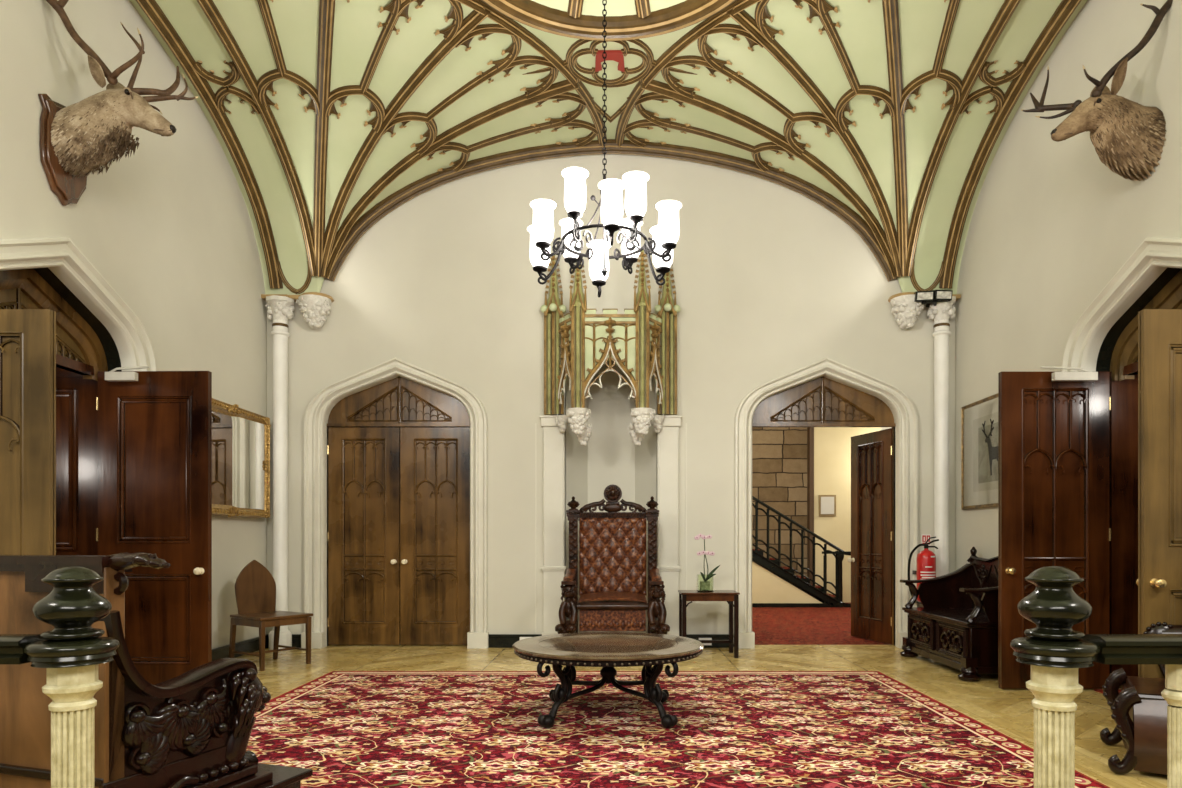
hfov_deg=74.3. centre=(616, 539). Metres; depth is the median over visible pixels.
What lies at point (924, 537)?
fire sign
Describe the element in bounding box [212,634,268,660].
baseboard
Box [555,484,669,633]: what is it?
chair
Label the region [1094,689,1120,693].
carpet
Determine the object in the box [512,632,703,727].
coffee table
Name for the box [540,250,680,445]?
canopy
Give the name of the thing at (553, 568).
pilaster
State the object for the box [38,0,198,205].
head
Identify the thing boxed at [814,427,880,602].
wall
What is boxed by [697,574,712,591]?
glass vase
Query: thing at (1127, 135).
head
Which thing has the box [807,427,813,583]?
trim
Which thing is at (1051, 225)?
wall
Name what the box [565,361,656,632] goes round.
wall niche
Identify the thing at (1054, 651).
newel post
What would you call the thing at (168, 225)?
wall
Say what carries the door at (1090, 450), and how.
in the wall at (1051, 225)
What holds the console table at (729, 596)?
on the floor
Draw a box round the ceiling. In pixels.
[130,0,1087,302]
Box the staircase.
[752,496,850,607]
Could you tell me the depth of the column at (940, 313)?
8.32 m
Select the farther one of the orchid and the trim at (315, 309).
the trim at (315, 309)
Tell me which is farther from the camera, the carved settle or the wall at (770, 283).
the wall at (770, 283)
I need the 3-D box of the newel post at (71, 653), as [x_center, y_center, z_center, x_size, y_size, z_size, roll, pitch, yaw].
[-1.534,0.622,2.200,0.221,1.097,0.221,0,0,0]
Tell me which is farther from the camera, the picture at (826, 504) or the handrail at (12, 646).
the picture at (826, 504)
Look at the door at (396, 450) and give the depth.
8.62 m
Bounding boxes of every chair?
[229,560,312,670]
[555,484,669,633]
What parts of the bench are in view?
seat, rail, frame, carved arm panel, armrest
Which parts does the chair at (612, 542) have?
arm frame, post, seat rail, rail, post, arm frame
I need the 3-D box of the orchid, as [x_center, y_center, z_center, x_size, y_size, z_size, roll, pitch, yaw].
[0.914,0.222,7.929,0.266,0.575,0.081,0,0,0]
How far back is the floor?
7.27 m
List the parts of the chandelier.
lamp shade, lamp shade, arm, arm, lamp shade, lamp shade, arm, arm, lamp shade, arm, chain, stem, arm, lamp shade, arm, arm, lamp shade, lamp shade, arm, arm, lamp shade, lamp shade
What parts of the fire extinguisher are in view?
handle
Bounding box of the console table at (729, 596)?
[678,590,739,657]
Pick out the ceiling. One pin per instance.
(327, 117)
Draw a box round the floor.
[236,603,1166,787]
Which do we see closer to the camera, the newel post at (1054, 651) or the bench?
the newel post at (1054, 651)
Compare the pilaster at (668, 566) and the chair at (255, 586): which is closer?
the chair at (255, 586)
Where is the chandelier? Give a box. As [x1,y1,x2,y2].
[527,0,681,296]
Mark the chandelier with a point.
(664, 240)
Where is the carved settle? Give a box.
[900,547,997,680]
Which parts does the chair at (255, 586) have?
leg, backrest, leg, seat rail, seat, leg, leg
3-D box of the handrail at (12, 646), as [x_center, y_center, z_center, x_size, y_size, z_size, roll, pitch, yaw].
[-2.706,0.306,2.200,2.119,0.074,0.110,0,0,0]
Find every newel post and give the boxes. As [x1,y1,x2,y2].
[24,566,118,787]
[1010,566,1099,787]
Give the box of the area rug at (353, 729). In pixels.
[246,671,1111,787]
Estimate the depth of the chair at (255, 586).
7.36 m
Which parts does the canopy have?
pinnacle post, pinnacle post, canopy panel, pinnacle post, canopy panel, pinnacle post, canopy panel, pinnacle post, pinnacle post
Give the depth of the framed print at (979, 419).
7.85 m
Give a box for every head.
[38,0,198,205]
[1021,0,1172,180]
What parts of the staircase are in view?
handrail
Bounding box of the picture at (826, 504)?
[818,495,835,515]
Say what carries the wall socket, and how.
attached to the wall at (770, 283)
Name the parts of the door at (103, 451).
transom panel, arched frame, architrave, knob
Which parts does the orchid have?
stem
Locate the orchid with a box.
[694,533,719,575]
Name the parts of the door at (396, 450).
frame, transom panel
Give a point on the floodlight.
(933, 297)
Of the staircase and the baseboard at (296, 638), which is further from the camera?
the staircase
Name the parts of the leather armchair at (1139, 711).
leg, leg, seat, seat rail, arm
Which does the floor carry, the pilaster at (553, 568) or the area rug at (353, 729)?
the area rug at (353, 729)
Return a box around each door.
[0,237,211,684]
[301,357,488,647]
[733,357,917,647]
[998,237,1181,688]
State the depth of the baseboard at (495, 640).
8.46 m
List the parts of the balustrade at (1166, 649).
handrail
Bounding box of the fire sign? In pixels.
[921,534,930,545]
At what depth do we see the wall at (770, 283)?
8.49 m
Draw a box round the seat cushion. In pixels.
[578,591,646,602]
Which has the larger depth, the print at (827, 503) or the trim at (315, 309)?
the print at (827, 503)
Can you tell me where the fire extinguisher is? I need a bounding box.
[908,537,938,603]
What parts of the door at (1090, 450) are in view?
knob, architrave, arched frame, transom panel, knob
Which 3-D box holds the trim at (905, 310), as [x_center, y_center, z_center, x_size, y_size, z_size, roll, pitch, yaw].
[3.104,-2.429,8.380,0.365,0.317,0.322,0,0,0]
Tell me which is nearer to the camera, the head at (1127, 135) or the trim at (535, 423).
the head at (1127, 135)
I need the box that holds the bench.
[0,552,312,787]
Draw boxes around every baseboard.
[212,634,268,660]
[266,634,300,647]
[488,634,541,647]
[686,634,733,647]
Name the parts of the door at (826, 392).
transom panel, frame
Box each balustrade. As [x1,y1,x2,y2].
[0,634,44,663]
[1082,634,1181,787]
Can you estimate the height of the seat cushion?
0.150 m
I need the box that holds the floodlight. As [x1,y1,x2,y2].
[914,290,952,306]
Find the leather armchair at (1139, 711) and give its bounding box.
[1100,622,1181,774]
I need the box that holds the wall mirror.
[212,398,270,517]
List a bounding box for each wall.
[0,0,266,648]
[267,154,954,633]
[752,427,806,576]
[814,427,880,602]
[955,0,1181,570]
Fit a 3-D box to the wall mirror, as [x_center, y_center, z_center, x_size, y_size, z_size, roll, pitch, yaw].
[-3.750,-0.771,7.560,0.111,1.106,1.554,0,0,0]
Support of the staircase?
on the floor
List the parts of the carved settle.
arm, carved panel, seat, arm, backrest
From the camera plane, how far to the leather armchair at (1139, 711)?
3.85 m
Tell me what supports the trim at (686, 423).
attached to the wall at (770, 283)
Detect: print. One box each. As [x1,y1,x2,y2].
[821,497,833,513]
[961,393,997,509]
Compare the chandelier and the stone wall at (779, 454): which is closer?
the chandelier
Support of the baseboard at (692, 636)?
attached to the wall at (770, 283)
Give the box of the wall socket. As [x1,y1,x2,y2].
[699,638,711,644]
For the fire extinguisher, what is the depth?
8.10 m
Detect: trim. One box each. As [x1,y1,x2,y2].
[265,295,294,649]
[296,294,330,328]
[535,423,535,632]
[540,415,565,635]
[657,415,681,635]
[686,423,686,632]
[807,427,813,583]
[890,294,924,328]
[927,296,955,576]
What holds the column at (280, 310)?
attached to the wall at (770, 283)
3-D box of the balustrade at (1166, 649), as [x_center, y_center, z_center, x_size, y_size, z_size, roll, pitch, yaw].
[2.490,0.720,2.200,2.290,0.901,0.110,0,0,0]

